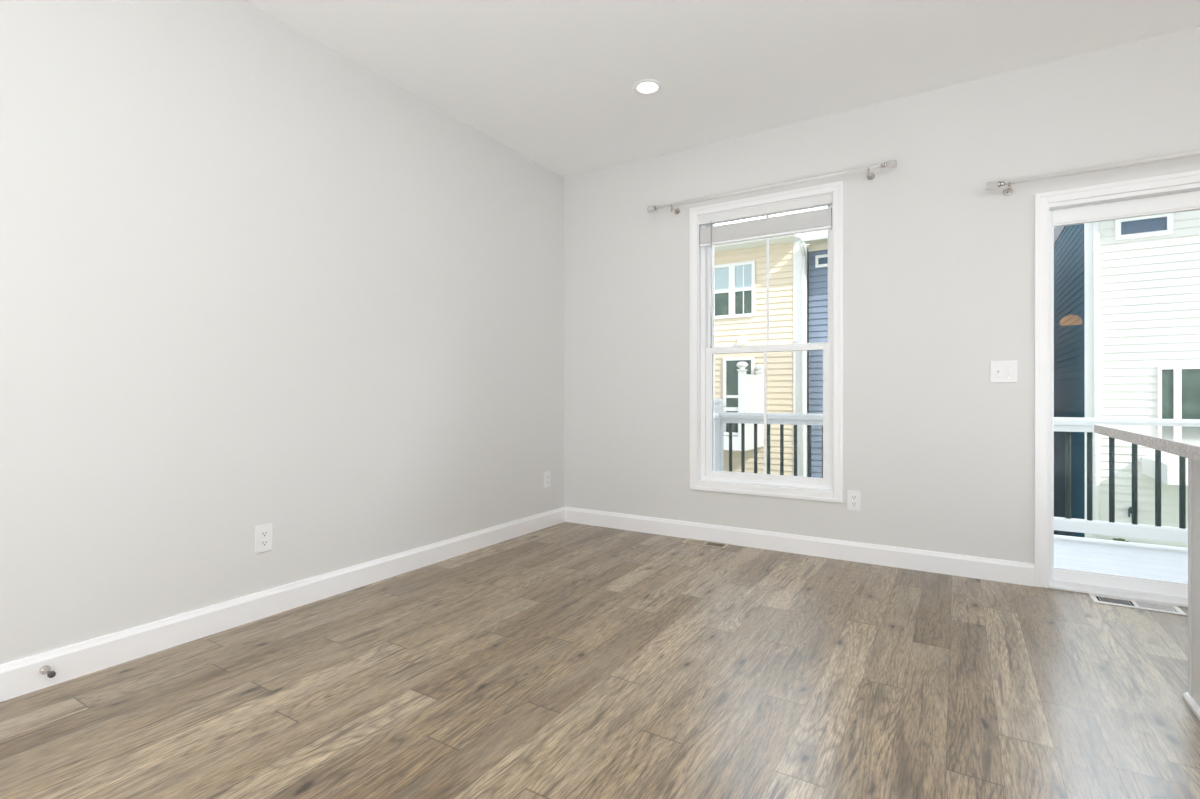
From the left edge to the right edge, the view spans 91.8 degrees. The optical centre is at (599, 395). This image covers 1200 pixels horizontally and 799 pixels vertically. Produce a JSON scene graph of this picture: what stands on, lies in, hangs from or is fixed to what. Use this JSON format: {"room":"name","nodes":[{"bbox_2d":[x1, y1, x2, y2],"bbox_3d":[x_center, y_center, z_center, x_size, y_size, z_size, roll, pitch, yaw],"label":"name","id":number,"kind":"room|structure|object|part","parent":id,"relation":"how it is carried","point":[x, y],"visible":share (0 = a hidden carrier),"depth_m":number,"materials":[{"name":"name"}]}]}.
{"room":"empty living room","nodes":[
{"label":"empty living room","id":0,"kind":"room"},
{"bbox_2d":[0,0,563,664],"bbox_3d":[-2.330,-0.420,1.470,0.150,3.240,7.560,0,0,32],"label":"wall","id":1,"kind":"structure","parent":0,"point":[250,276],"depth_m":2.53,"materials":[{"name":"white paint"}]},
{"bbox_2d":[255,523,272,552],"bbox_3d":[-1.521,0.644,2.633,0.009,0.122,0.077,0,0,32],"label":"wall outlet","id":2,"kind":"object","parent":1,"relation":"attached to","point":[263,533],"visible":1,"depth_m":2.63,"materials":[{"name":"white plastic"}]},
{"bbox_2d":[261,539,267,546],"bbox_3d":[-1.519,0.664,2.632,0.004,0.029,0.034,0,0,32],"label":"receptacle","id":3,"kind":"object","parent":2,"relation":"attached to","point":[264,542],"depth_m":2.63,"materials":[{"name":"grey plastic"}]},
{"bbox_2d":[261,530,267,537],"bbox_3d":[-1.519,0.624,2.632,0.004,0.029,0.034,0,0,32],"label":"receptacle","id":4,"kind":"object","parent":2,"relation":"attached to","point":[264,533],"depth_m":2.63,"materials":[{"name":"grey plastic"}]},
{"bbox_2d":[0,507,564,701],"bbox_3d":[-2.220,0.942,1.490,0.016,0.117,7.410,0,0,32],"label":"baseboard","id":5,"kind":"structure","parent":1,"relation":"attached to","point":[19,677],"depth_m":2.49,"materials":[{"name":"white paint"}]},
{"bbox_2d":[39,665,55,677],"bbox_3d":[-1.871,0.938,1.974,0.072,0.029,0.029,0,0,32],"label":"door stop","id":6,"kind":"object","parent":5,"relation":"attached to","point":[45,669],"visible":1,"depth_m":1.98,"materials":[{"name":"silver metal"}]},
{"bbox_3d":[-1.877,0.938,1.978,0.057,0.029,0.029,0,0,32],"label":"rod","id":7,"kind":"part","parent":6,"relation":"part of","materials":[{"name":"silver metal"}]},
{"bbox_2d":[544,471,549,487],"bbox_3d":[-0.404,0.638,4.447,0.009,0.122,0.077,0,0,32],"label":"wall outlet","id":8,"kind":"object","parent":1,"relation":"attached to","point":[546,474],"visible":1,"depth_m":4.44,"materials":[{"name":"white plastic"}]},
{"bbox_2d":[0,522,1199,798],"bbox_3d":[0.827,1.000,-0.298,7.080,0.001,7.560,0,0,32],"label":"floor","id":9,"kind":"structure","parent":0,"point":[564,660],"depth_m":1.98,"materials":[{"name":"brown wood"}]},
{"bbox_2d":[681,538,729,548],"bbox_3d":[0.715,0.997,3.936,0.300,0.005,0.128,0,0,32],"label":"floor vent","id":10,"kind":"object","parent":9,"relation":"in","point":[687,541],"visible":1,"depth_m":3.93,"materials":[{"name":"beige metal"}]},
{"bbox_2d":[1089,594,1186,615],"bbox_3d":[2.565,0.997,2.788,0.325,0.005,0.134,0,0,32],"label":"floor vent","id":11,"kind":"object","parent":9,"relation":"in","point":[1123,602],"visible":1,"depth_m":2.78,"materials":[{"name":"white metal"}]},
{"bbox_2d":[1182,458,1199,720],"bbox_3d":[1.502,0.567,0.406,0.867,0.866,3.066,0,0,32],"label":"kitchen island","id":12,"kind":"object","parent":9,"relation":"on","point":[1192,697],"visible":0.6,"depth_m":1.88,"materials":[{"name":"white paint"}]},
{"bbox_2d":[1094,425,1199,460],"bbox_3d":[1.435,0.118,0.446,1.144,0.030,3.165,0,0,32],"label":"island countertop","id":13,"kind":"structure","parent":12,"relation":"on","point":[1183,441],"depth_m":1.56,"materials":[{"name":"stone"}]},
{"bbox_3d":[2.300,0.567,1.689,0.854,0.866,0.022,0,0,32],"label":"panel","id":14,"kind":"part","parent":12,"relation":"part of","materials":[{"name":"white paint"}]},
{"bbox_3d":[1.502,0.990,0.406,0.867,0.020,3.066,0,0,32],"label":"shoe moulding","id":15,"kind":"part","parent":12,"relation":"part of","materials":[{"name":"white paint"}]},
{"bbox_3d":[1.147,0.567,0.616,0.009,0.866,3.000,0,0,32],"label":"panel","id":16,"kind":"part","parent":12,"relation":"part of","materials":[{"name":"white paint"}]},
{"bbox_2d":[243,0,1199,177],"bbox_3d":[0.787,-1.890,-0.361,7.080,0.300,7.410,0,0,32],"label":"ceiling","id":17,"kind":"structure","parent":0,"point":[552,82],"depth_m":2.93,"materials":[{"name":"white paint"}]},
{"bbox_2d":[633,79,661,94],"bbox_3d":[0.268,-1.737,3.276,0.166,0.006,0.166,0,0,32],"label":"recessed light","id":18,"kind":"object","parent":17,"relation":"in","point":[646,86],"visible":1,"depth_m":3.27,"materials":[{"name":"white paint"}]},
{"bbox_2d":[564,26,1199,562],"bbox_3d":[2.769,-0.420,2.857,7.380,3.240,0.150,0,0,32],"label":"wall","id":19,"kind":"structure","parent":0,"point":[938,265],"depth_m":3.39,"materials":[{"name":"white paint"}]},
{"bbox_2d":[647,160,896,213],"bbox_3d":[1.039,-1.319,3.770,1.585,0.066,0.110,0,0,32],"label":"curtain rod","id":20,"kind":"object","parent":19,"relation":"attached to","point":[892,163],"visible":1,"depth_m":3.67,"materials":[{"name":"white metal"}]},
{"bbox_2d":[565,507,1034,586],"bbox_3d":[2.733,0.942,2.782,7.064,0.117,0.016,0,0,32],"label":"baseboard","id":21,"kind":"structure","parent":19,"relation":"attached to","point":[1014,572],"depth_m":3.60,"materials":[{"name":"white paint"}]},
{"bbox_2d":[847,490,860,510],"bbox_3d":[1.538,0.633,3.522,0.077,0.122,0.009,0,0,32],"label":"wall outlet","id":22,"kind":"object","parent":19,"relation":"attached to","point":[853,497],"visible":1,"depth_m":3.52,"materials":[{"name":"white plastic"}]},
{"bbox_2d":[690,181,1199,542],"bbox_3d":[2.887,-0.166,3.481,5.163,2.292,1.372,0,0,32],"label":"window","id":23,"kind":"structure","parent":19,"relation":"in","point":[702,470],"depth_m":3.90,"materials":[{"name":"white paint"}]},
{"bbox_3d":[0.757,0.174,4.824,0.092,0.052,1.090,0,0,32],"label":"rail","id":24,"kind":"part","parent":23,"relation":"part of","materials":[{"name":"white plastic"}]},
{"bbox_3d":[1.069,0.542,5.331,0.100,0.875,0.100,0,0,32],"label":"post","id":25,"kind":"part","parent":23,"relation":"part of","materials":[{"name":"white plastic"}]},
{"bbox_2d":[699,194,831,347],"bbox_3d":[1.068,-0.789,3.833,0.876,0.918,0.053,0,0,32],"label":"window blind","id":26,"kind":"object","parent":23,"relation":"attached to","point":[819,219],"visible":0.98,"depth_m":3.81,"materials":[{"name":"white plastic"}]},
{"bbox_3d":[1.071,-1.049,3.837,0.862,0.018,0.027,0,0,32],"label":"rail","id":27,"kind":"part","parent":26,"relation":"part of","materials":[{"name":"white plastic"}]},
{"bbox_3d":[1.100,0.111,3.879,0.822,0.897,0.036,0,0,32],"label":"sash","id":28,"kind":"part","parent":23,"relation":"part of","materials":[{"name":"white plastic"}]},
{"bbox_3d":[1.121,-0.764,3.912,0.822,0.928,0.036,0,0,32],"label":"sash","id":29,"kind":"part","parent":23,"relation":"part of","materials":[{"name":"white plastic"}]},
{"bbox_3d":[2.931,0.500,3.553,5.163,0.959,1.204,0,0,32],"label":"deck railing","id":30,"kind":"part","parent":23,"relation":"part of","materials":[{"name":"white wood"}]},
{"bbox_3d":[3.213,0.197,4.011,4.935,0.097,0.092,0,0,32],"label":"rail","id":31,"kind":"part","parent":23,"relation":"part of","materials":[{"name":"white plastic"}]},
{"bbox_3d":[3.213,0.885,4.011,4.935,0.086,0.060,0,0,32],"label":"rail","id":32,"kind":"part","parent":23,"relation":"part of","materials":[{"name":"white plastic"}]},
{"bbox_2d":[990,361,1016,382],"bbox_3d":[2.170,-0.130,3.127,0.120,0.118,0.019,0,0,32],"label":"light switch","id":33,"kind":"object","parent":19,"relation":"attached to","point":[1000,371],"visible":1,"depth_m":3.13,"materials":[{"name":"white plastic"}]},
{"bbox_2d":[986,150,1199,195],"bbox_3d":[3.088,-1.105,2.508,2.372,0.066,0.110,0,0,32],"label":"curtain rod","id":34,"kind":"object","parent":19,"relation":"attached to","point":[1007,191],"visible":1,"depth_m":2.87,"materials":[{"name":"white metal"}]},
{"bbox_3d":[3.069,-1.118,2.479,2.222,0.019,0.019,0,0,32],"label":"rod","id":35,"kind":"part","parent":34,"relation":"part of","materials":[{"name":"white metal"}]},
{"bbox_2d":[1034,170,1199,606],"bbox_3d":[3.156,-0.030,2.626,1.936,2.060,0.198,0,0,32],"label":"door","id":36,"kind":"structure","parent":19,"relation":"in","point":[1176,192],"depth_m":3.03,"materials":[{"name":"white paint"}]},
{"label":"outside","id":37,"kind":"structure","parent":0,"visible":0},
{"bbox_3d":[11.538,4.000,18.737,50.000,0.200,35.990,0,0,32],"label":"lawn","id":38,"kind":"structure","parent":37,"visible":0},
{"bbox_2d":[714,234,808,476],"bbox_3d":[2.104,0.419,14.124,6.971,6.961,8.460,0,0,32],"label":"townhouse","id":39,"kind":"structure","parent":38,"relation":"on","point":[739,267],"depth_m":9.93,"materials":[{"name":"beige"}]},
{"bbox_3d":[2.052,-1.860,10.447,0.550,0.050,0.033,0,0,32],"label":"meeting rail","id":40,"kind":"part","parent":39,"relation":"part of","materials":[{"name":"white"}]},
{"bbox_3d":[2.055,-2.085,10.451,0.550,0.400,0.010,0,0,32],"label":"pane","id":41,"kind":"part","parent":39,"relation":"part of","materials":[{"name":"blue glass"}]},
{"bbox_3d":[2.055,-1.635,10.451,0.550,0.400,0.010,0,0,32],"label":"pane","id":42,"kind":"part","parent":39,"relation":"part of","materials":[{"name":"green glass"}]},
{"bbox_3d":[1.296,0.210,9.771,2.200,0.060,0.060,0,0,32],"label":"rail","id":43,"kind":"part","parent":39,"relation":"part of","materials":[{"name":"white"}]},
{"bbox_3d":[1.296,0.600,9.771,2.200,0.040,0.040,0,0,32],"label":"rail","id":44,"kind":"part","parent":39,"relation":"part of","materials":[{"name":"white wood"}]},
{"bbox_3d":[2.436,0.010,10.211,0.450,0.050,0.033,0,0,32],"label":"meeting rail","id":45,"kind":"part","parent":39,"relation":"part of","materials":[{"name":"white"}]},
{"bbox_3d":[2.438,0.340,10.215,0.450,0.610,0.010,0,0,32],"label":"pane","id":46,"kind":"part","parent":39,"relation":"part of","materials":[{"name":"glass"}]},
{"bbox_3d":[2.438,-0.320,10.215,0.450,0.610,0.010,0,0,32],"label":"pane","id":47,"kind":"part","parent":39,"relation":"part of","materials":[{"name":"glass"}]},
{"bbox_2d":[737,336,746,344],"bbox_3d":[2.489,-0.970,10.182,0.160,0.140,0.050,0,0,32],"label":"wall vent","id":48,"kind":"object","parent":39,"relation":"attached to","point":[741,340],"depth_m":10.16,"materials":[{"name":"white"}]},
{"bbox_3d":[2.244,0.048,9.176,0.180,1.185,0.180,0,0,32],"label":"post","id":49,"kind":"part","parent":39,"relation":"part of","materials":[{"name":"white"}]},
{"bbox_3d":[2.511,-2.085,10.171,0.300,0.400,0.010,0,0,32],"label":"pane","id":50,"kind":"part","parent":39,"relation":"part of","materials":[{"name":"blue glass"}]},
{"bbox_3d":[2.508,-1.860,10.166,0.300,0.050,0.033,0,0,32],"label":"meeting rail","id":51,"kind":"part","parent":39,"relation":"part of","materials":[{"name":"white wood"}]},
{"bbox_3d":[2.511,-1.635,10.171,0.300,0.400,0.010,0,0,32],"label":"pane","id":52,"kind":"part","parent":39,"relation":"part of","materials":[{"name":"green glass"}]},
{"bbox_3d":[2.546,0.147,9.589,0.040,0.985,0.960,0,0,32],"label":"privacy panel","id":53,"kind":"part","parent":39,"relation":"part of","materials":[{"name":"white"}]},
{"bbox_3d":[2.739,0.048,9.940,0.180,1.185,0.180,0,0,32],"label":"post","id":54,"kind":"part","parent":39,"relation":"part of","materials":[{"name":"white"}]},
{"bbox_2d":[801,230,827,477],"bbox_3d":[6.162,0.465,11.543,2.650,6.871,7.000,0,0,32],"label":"townhouse","id":55,"kind":"structure","parent":38,"relation":"on","point":[817,241],"depth_m":9.62,"materials":[{"name":"blue"}]},
{"bbox_3d":[3.896,-2.220,9.435,0.670,0.110,0.010,0,0,32],"label":"pane","id":56,"kind":"part","parent":55,"relation":"part of","materials":[{"name":"blue glass"}]},
{"bbox_2d":[1112,538,1128,541],"bbox_3d":[6.471,2.829,7.227,0.525,2.143,0.520,0,0,32],"label":"shrub","id":57,"kind":"object","parent":38,"relation":"on","point":[1115,539],"visible":0.02,"depth_m":7.21,"materials":[{"name":"green plant"}]},
{"bbox_2d":[1054,210,1199,547],"bbox_3d":[11.267,0.380,8.476,7.700,7.041,8.470,0,0,32],"label":"townhouse","id":58,"kind":"structure","parent":38,"relation":"on","point":[1127,291],"depth_m":7.53,"materials":[{"name":"white"}]},
{"bbox_2d":[1128,507,1131,516],"bbox_3d":[6.842,1.492,7.468,0.092,0.136,0.066,0,0,32],"label":"exhaust vent","id":59,"kind":"object","parent":58,"relation":"attached to","point":[1129,508],"depth_m":7.48,"materials":[{"name":"grey metal"}]},
{"bbox_3d":[6.947,-2.170,7.439,0.440,0.170,0.010,0,0,32],"label":"pane","id":60,"kind":"part","parent":58,"relation":"part of","materials":[{"name":"blue glass"}]},
{"bbox_3d":[7.139,0.005,7.321,0.110,0.680,0.010,0,0,32],"label":"pane","id":61,"kind":"part","parent":58,"relation":"part of","materials":[{"name":"green glass"}]},
{"bbox_3d":[7.543,0.005,7.072,0.700,0.680,0.010,0,0,32],"label":"pane","id":62,"kind":"part","parent":58,"relation":"part of","materials":[{"name":"green glass"}]},
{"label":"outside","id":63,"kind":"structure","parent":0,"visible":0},
{"bbox_2d":[1054,535,1187,582],"bbox_3d":[2.927,1.110,3.589,5.180,0.260,1.198,0,0,32],"label":"floor","id":64,"kind":"structure","parent":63,"point":[1162,562],"depth_m":3.53,"materials":[{"name":"white wood"}]}
]}

